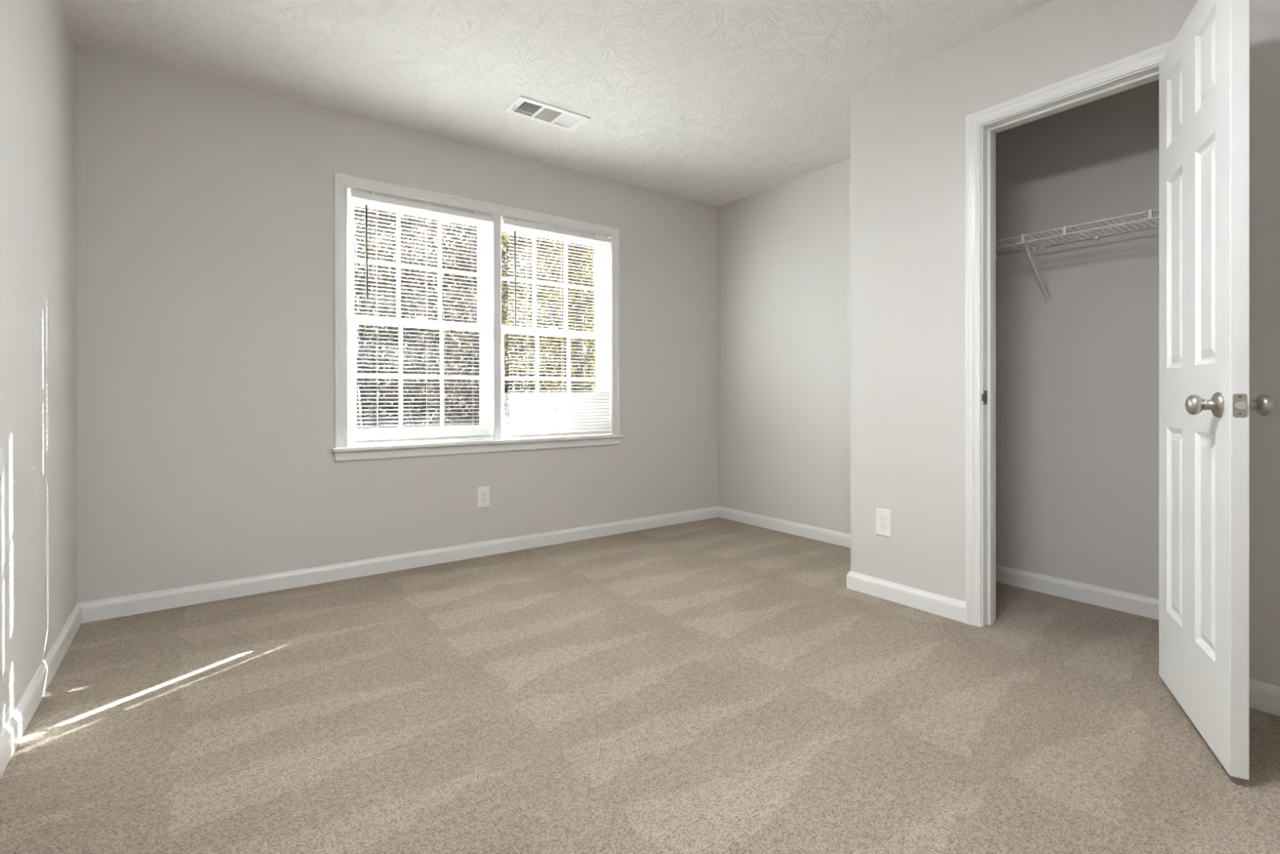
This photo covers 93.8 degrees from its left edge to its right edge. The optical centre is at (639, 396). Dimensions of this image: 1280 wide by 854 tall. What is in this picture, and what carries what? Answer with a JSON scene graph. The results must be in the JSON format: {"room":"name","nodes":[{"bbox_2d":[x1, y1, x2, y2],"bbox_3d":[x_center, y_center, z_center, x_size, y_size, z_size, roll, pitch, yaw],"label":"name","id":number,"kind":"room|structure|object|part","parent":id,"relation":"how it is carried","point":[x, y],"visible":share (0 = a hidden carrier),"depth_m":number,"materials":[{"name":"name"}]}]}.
{"room":"empty bedroom","nodes":[
{"label":"empty bedroom","id":0,"kind":"room"},
{"bbox_2d":[0,0,77,732],"bbox_3d":[-1.102,-0.264,0.687,0.120,2.440,4.470,0,0,-36],"label":"wall","id":1,"kind":"structure","parent":0,"point":[38,571],"depth_m":1.89,"materials":[{"name":"grey paint"}]},
{"bbox_2d":[0,604,81,777],"bbox_3d":[-1.077,0.913,0.772,0.014,0.084,4.336,0,0,-36],"label":"baseboard","id":2,"kind":"structure","parent":1,"relation":"attached to","point":[12,731],"depth_m":1.83,"materials":[{"name":"white paint"}]},
{"bbox_2d":[75,44,718,603],"bbox_3d":[-0.936,-0.271,3.699,3.951,2.440,0.190,0,0,-36],"label":"wall","id":3,"kind":"structure","parent":0,"point":[205,206],"depth_m":2.95,"materials":[{"name":"grey paint"}]},
{"bbox_2d":[76,506,719,622],"bbox_3d":[-0.873,0.907,3.619,3.711,0.084,0.014,0,0,-36],"label":"baseboard","id":4,"kind":"structure","parent":3,"relation":"attached to","point":[117,606],"depth_m":3.15,"materials":[{"name":"white paint"}]},
{"bbox_2d":[332,172,623,461],"bbox_3d":[-0.918,-0.415,3.702,1.807,1.494,0.266,0,0,-36],"label":"window","id":5,"kind":"structure","parent":3,"relation":"in","point":[352,433],"depth_m":3.47,"materials":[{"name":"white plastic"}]},
{"bbox_3d":[-1.278,-0.749,3.474,0.800,0.693,0.032,0,0,-36],"label":"sash","id":6,"kind":"part","parent":5,"relation":"part of","materials":[{"name":"white plastic"}]},
{"bbox_3d":[-1.254,-0.094,3.444,0.800,0.700,0.032,0,0,-36],"label":"sash","id":7,"kind":"part","parent":5,"relation":"part of","materials":[{"name":"white plastic"}]},
{"bbox_2d":[350,190,493,443],"bbox_3d":[-1.201,-0.426,3.384,0.785,1.340,0.045,0,0,-36],"label":"window blind","id":8,"kind":"object","parent":5,"relation":"attached to","point":[372,197],"visible":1,"depth_m":3.37,"materials":[{"name":"white plastic"}]},
{"bbox_3d":[-1.418,-0.410,3.232,0.003,1.286,0.027,0,0,-36],"label":"ladder cord","id":9,"kind":"part","parent":8,"relation":"part of","materials":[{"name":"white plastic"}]},
{"bbox_3d":[-1.207,-1.074,3.389,0.784,0.042,0.029,0,0,-36],"label":"head rail","id":10,"kind":"part","parent":8,"relation":"part of","materials":[{"name":"white plastic"}]},
{"bbox_3d":[-1.202,0.236,3.392,0.782,0.016,0.023,0,0,-36],"label":"rail","id":11,"kind":"part","parent":8,"relation":"part of","materials":[{"name":"white plastic"}]},
{"bbox_3d":[-1.204,-0.411,3.389,0.003,1.286,0.027,0,0,-36],"label":"ladder cord","id":12,"kind":"part","parent":8,"relation":"part of","materials":[{"name":"white fabric"}]},
{"bbox_3d":[-0.989,-0.412,3.547,0.003,1.286,0.027,0,0,-36],"label":"ladder cord","id":13,"kind":"part","parent":8,"relation":"part of","materials":[{"name":"white fabric"}]},
{"bbox_3d":[-0.864,-0.420,3.627,0.046,1.362,0.012,0,0,-36],"label":"mullion casing","id":14,"kind":"part","parent":5,"relation":"part of","materials":[{"name":"white paint"}]},
{"bbox_2d":[502,217,611,437],"bbox_3d":[-0.517,-0.423,3.881,0.784,1.348,0.045,0,0,-36],"label":"window blind","id":15,"kind":"object","parent":5,"relation":"attached to","point":[549,413],"visible":1,"depth_m":3.88,"materials":[{"name":"white plastic"}]},
{"bbox_3d":[-0.702,-0.408,3.753,0.004,1.295,0.027,0,0,-36],"label":"ladder cord","id":16,"kind":"part","parent":15,"relation":"part of","materials":[{"name":"white fabric"}]},
{"bbox_3d":[-0.524,-1.077,3.885,0.781,0.042,0.029,0,0,-36],"label":"head rail","id":17,"kind":"part","parent":15,"relation":"part of","materials":[{"name":"white plastic"}]},
{"bbox_3d":[-0.502,0.242,3.900,0.740,0.016,0.023,0,0,-36],"label":"rail","id":18,"kind":"part","parent":15,"relation":"part of","materials":[{"name":"white plastic"}]},
{"bbox_3d":[-0.504,-0.409,3.898,0.004,1.295,0.027,0,0,-36],"label":"ladder cord","id":19,"kind":"part","parent":15,"relation":"part of","materials":[{"name":"white fabric"}]},
{"bbox_3d":[-0.306,-0.409,4.043,0.004,1.295,0.027,0,0,-36],"label":"ladder cord","id":20,"kind":"part","parent":15,"relation":"part of","materials":[{"name":"white fabric"}]},
{"bbox_3d":[-0.229,-0.696,4.080,0.008,0.722,0.003,0,0,-36],"label":"lift cord","id":21,"kind":"part","parent":15,"relation":"part of","materials":[{"name":"white fabric"}]},
{"bbox_2d":[476,485,489,507],"bbox_3d":[-0.933,0.597,3.579,0.079,0.127,0.008,0,0,-36],"label":"power outlet","id":22,"kind":"object","parent":3,"relation":"attached to","point":[483,492],"visible":1,"depth_m":3.58,"materials":[{"name":"white plastic"}]},
{"bbox_2d":[480,497,486,502],"bbox_3d":[-0.932,0.616,3.577,0.034,0.027,0.003,0,0,-36],"label":"receptacle","id":23,"kind":"object","parent":22,"relation":"attached to","point":[482,500],"depth_m":3.57,"materials":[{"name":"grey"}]},
{"bbox_2d":[480,491,486,495],"bbox_3d":[-0.932,0.577,3.577,0.034,0.027,0.003,0,0,-36],"label":"receptacle","id":24,"kind":"object","parent":22,"relation":"attached to","point":[482,493],"depth_m":3.57,"materials":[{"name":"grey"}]},
{"bbox_2d":[500,216,611,439],"bbox_3d":[-0.592,-0.418,3.970,0.844,1.396,0.220,0,0,-36],"label":"window","id":25,"kind":"structure","parent":3,"relation":"in","point":[505,428],"depth_m":4.04,"materials":[{"name":"white plastic"}]},
{"bbox_3d":[-0.595,-0.751,3.975,0.802,0.693,0.032,0,0,-36],"label":"sash","id":26,"kind":"part","parent":25,"relation":"part of","materials":[{"name":"white plastic"}]},
{"bbox_3d":[-0.571,-0.096,3.946,0.802,0.700,0.032,0,0,-36],"label":"sash","id":27,"kind":"part","parent":25,"relation":"part of","materials":[{"name":"white plastic"}]},
{"bbox_2d":[59,0,1053,206],"bbox_3d":[0.384,-1.539,1.894,3.951,0.100,4.660,0,0,-36],"label":"ceiling","id":28,"kind":"structure","parent":0,"point":[717,103],"depth_m":2.67,"materials":[{"name":"white paint"}]},
{"bbox_2d":[503,95,590,131],"bbox_3d":[-0.487,-1.568,3.159,0.405,0.176,0.194,0,0,-36],"label":"ceiling vent","id":29,"kind":"object","parent":28,"relation":"in","point":[548,114],"visible":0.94,"depth_m":3.16,"materials":[{"name":"white metal"}]},
{"bbox_2d":[0,517,1279,853],"bbox_3d":[0.388,0.981,1.900,3.951,0.060,4.660,0,0,-36],"label":"floor","id":30,"kind":"structure","parent":0,"point":[715,685],"depth_m":1.74,"materials":[{"name":"beige carpet"}]},
{"bbox_2d":[718,80,1159,599],"bbox_3d":[1.987,-0.275,2.953,0.120,2.440,4.470,0,0,-36],"label":"wall","id":31,"kind":"structure","parent":0,"point":[1077,376],"depth_m":2.94,"materials":[{"name":"grey paint"}]},
{"bbox_2d":[718,506,850,547],"bbox_3d":[1.110,0.903,4.041,0.014,0.084,1.652,0,0,-36],"label":"baseboard","id":32,"kind":"structure","parent":31,"relation":"attached to","point":[842,539],"depth_m":4.14,"materials":[{"name":"white paint"}]},
{"bbox_2d":[995,564,1159,619],"bbox_3d":[2.210,0.904,2.541,0.014,0.084,1.839,0,0,-36],"label":"baseboard","id":33,"kind":"structure","parent":31,"relation":"attached to","point":[1147,606],"depth_m":2.77,"materials":[{"name":"white paint"}]},
{"bbox_2d":[995,208,1159,306],"bbox_3d":[2.089,-0.581,2.451,0.308,0.300,1.830,0,0,-36],"label":"wire shelf","id":34,"kind":"object","parent":31,"relation":"attached to","point":[1024,241],"visible":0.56,"depth_m":2.67,"materials":[{"name":"white metal"}]},
{"bbox_3d":[2.088,-0.725,2.450,0.006,0.005,1.830,0,0,-36],"label":"rod","id":35,"kind":"part","parent":34,"relation":"part of","materials":[{"name":"white plastic"}]},
{"bbox_3d":[1.969,-0.695,2.363,0.007,0.006,1.830,0,0,-36],"label":"lip rod","id":36,"kind":"part","parent":34,"relation":"part of","materials":[{"name":"white plastic"}]},
{"bbox_3d":[1.969,-0.724,2.363,0.006,0.006,1.830,0,0,-36],"label":"rod","id":37,"kind":"part","parent":34,"relation":"part of","materials":[{"name":"white plastic"}]},
{"bbox_3d":[2.206,-0.725,2.537,0.006,0.005,1.830,0,0,-36],"label":"rod","id":38,"kind":"part","parent":34,"relation":"part of","materials":[{"name":"white plastic"}]},
{"bbox_2d":[850,0,1279,686],"bbox_3d":[2.116,-0.273,2.089,0.694,2.440,2.684,0,0,-36],"label":"wall","id":39,"kind":"structure","parent":0,"point":[908,127],"depth_m":2.59,"materials":[{"name":"grey paint"}]},
{"bbox_2d":[875,507,891,537],"bbox_3d":[1.146,0.591,2.822,0.008,0.127,0.079,0,0,-36],"label":"power outlet","id":40,"kind":"object","parent":39,"relation":"attached to","point":[883,517],"visible":1,"depth_m":2.82,"materials":[{"name":"white plastic"}]},
{"bbox_2d":[879,523,886,529],"bbox_3d":[1.144,0.611,2.821,0.003,0.027,0.034,0,0,-36],"label":"receptacle","id":41,"kind":"object","parent":40,"relation":"attached to","point":[882,526],"depth_m":2.82,"materials":[{"name":"white plastic"}]},
{"bbox_2d":[879,515,886,521],"bbox_3d":[1.144,0.572,2.821,0.003,0.027,0.034,0,0,-36],"label":"receptacle","id":42,"kind":"object","parent":40,"relation":"attached to","point":[882,517],"depth_m":2.82,"materials":[{"name":"white plastic"}]},
{"bbox_2d":[846,570,965,622],"bbox_3d":[1.474,0.904,2.945,0.694,0.084,0.574,0,0,-36],"label":"baseboard","id":43,"kind":"structure","parent":39,"relation":"attached to","point":[948,607],"depth_m":2.71,"materials":[{"name":"white paint"}]},
{"bbox_2d":[965,39,1173,626],"bbox_3d":[1.631,-0.114,2.247,0.134,2.123,0.739,0,0,-36],"label":"door frame","id":44,"kind":"structure","parent":39,"relation":"attached to","point":[1141,68],"depth_m":2.48,"materials":[{"name":"white paint"}]},
{"bbox_3d":[1.423,0.003,2.473,0.042,0.058,0.003,0,0,-36],"label":"strike plate","id":45,"kind":"part","parent":44,"relation":"part of","materials":[{"name":"grey metal"}]},
{"bbox_2d":[1159,0,1275,779],"bbox_3d":[1.600,-0.088,1.722,0.164,2.030,0.625,0,0,28],"label":"door","id":46,"kind":"structure","parent":39,"relation":"in","point":[1205,404],"depth_m":1.60,"materials":[{"name":"white paint"}]},
{"bbox_3d":[1.436,0.021,1.547,0.041,0.053,0.053,0,0,28],"label":"knob","id":47,"kind":"part","parent":46,"relation":"part of","materials":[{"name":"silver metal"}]},
{"bbox_3d":[1.457,0.021,1.456,0.026,0.057,0.002,0,0,28],"label":"latch plate","id":48,"kind":"part","parent":46,"relation":"part of","materials":[{"name":"silver metal"}]},
{"bbox_3d":[1.545,0.021,1.488,0.041,0.053,0.053,0,0,28],"label":"knob","id":49,"kind":"part","parent":46,"relation":"part of","materials":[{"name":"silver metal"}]},
{"bbox_2d":[1248,678,1279,715],"bbox_3d":[2.216,0.907,1.359,0.014,0.084,1.387,0,0,-36],"label":"baseboard","id":50,"kind":"structure","parent":39,"relation":"attached to","point":[1263,696],"depth_m":1.80,"materials":[{"name":"white paint"}]},
{"label":"outside","id":51,"kind":"structure","parent":0,"visible":0},
{"bbox_2d":[362,377,572,428],"bbox_3d":[-16.665,-0.306,38.910,110.000,4.757,75.000,0,0,-36],"label":"ground","id":52,"kind":"structure","parent":51,"point":[380,420],"depth_m":31.86,"materials":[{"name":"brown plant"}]},
{"bbox_2d":[354,206,419,428],"bbox_3d":[-8.344,-5.099,17.497,4.200,15.178,3.925,0,0,33],"label":"tree","id":53,"kind":"object","parent":52,"relation":"on","point":[355,227],"visible":0.02,"depth_m":17.54,"materials":[{"name":"grey plant"}]},
{"bbox_2d":[355,206,426,428],"bbox_3d":[-10.743,-4.629,23.961,4.530,13.894,4.715,0,0,39],"label":"tree","id":54,"kind":"object","parent":52,"relation":"on","point":[375,424],"visible":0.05,"depth_m":23.77,"materials":[{"name":"grey plant"}]},
{"bbox_2d":[354,206,519,427],"bbox_3d":[-4.724,-2.054,12.378,4.217,9.135,5.267,0,0,3],"label":"tree","id":55,"kind":"object","parent":52,"relation":"on","point":[415,385],"visible":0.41,"depth_m":12.35,"materials":[{"name":"grey plant"}]},
{"bbox_2d":[422,256,526,425],"bbox_3d":[-7.081,-2.121,25.970,4.143,8.975,5.175,0,0,0],"label":"tree","id":56,"kind":"object","parent":52,"relation":"on","point":[476,411],"visible":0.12,"depth_m":25.33,"materials":[{"name":"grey plant"}]},
{"bbox_2d":[355,206,595,425],"bbox_3d":[-5.941,-7.086,44.240,42.350,17.055,16.792,0,0,-36],"label":"trees","id":57,"kind":"object","parent":52,"relation":"on","point":[527,387],"visible":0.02,"depth_m":35.34,"materials":[{"name":"green plant"}]},
{"bbox_2d":[428,222,545,384],"bbox_3d":[-5.102,-3.607,20.134,3.939,12.081,4.100,0,0,-18],"label":"tree","id":58,"kind":"object","parent":52,"relation":"on","point":[503,236],"visible":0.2,"depth_m":20.13,"materials":[{"name":"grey plant"}]},
{"bbox_2d":[501,232,595,401],"bbox_3d":[-1.635,-2.914,15.223,4.400,10.767,4.484,0,0,-20],"label":"tree","id":59,"kind":"object","parent":52,"relation":"on","point":[541,367],"visible":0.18,"depth_m":14.96,"materials":[{"name":"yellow plant"}]},
{"bbox_2d":[520,242,583,391],"bbox_3d":[-4.026,-5.368,28.214,3.722,15.380,4.508,0,0,-8],"label":"tree","id":60,"kind":"object","parent":52,"relation":"on","point":[551,280],"visible":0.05,"depth_m":28.21,"materials":[{"name":"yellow plant"}]},
{"bbox_2d":[518,243,595,391],"bbox_3d":[-1.953,-2.756,22.347,4.328,10.394,4.248,0,0,33],"label":"tree","id":61,"kind":"object","parent":52,"relation":"on","point":[555,273],"visible":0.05,"depth_m":21.93,"materials":[{"name":"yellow plant"}]}
]}

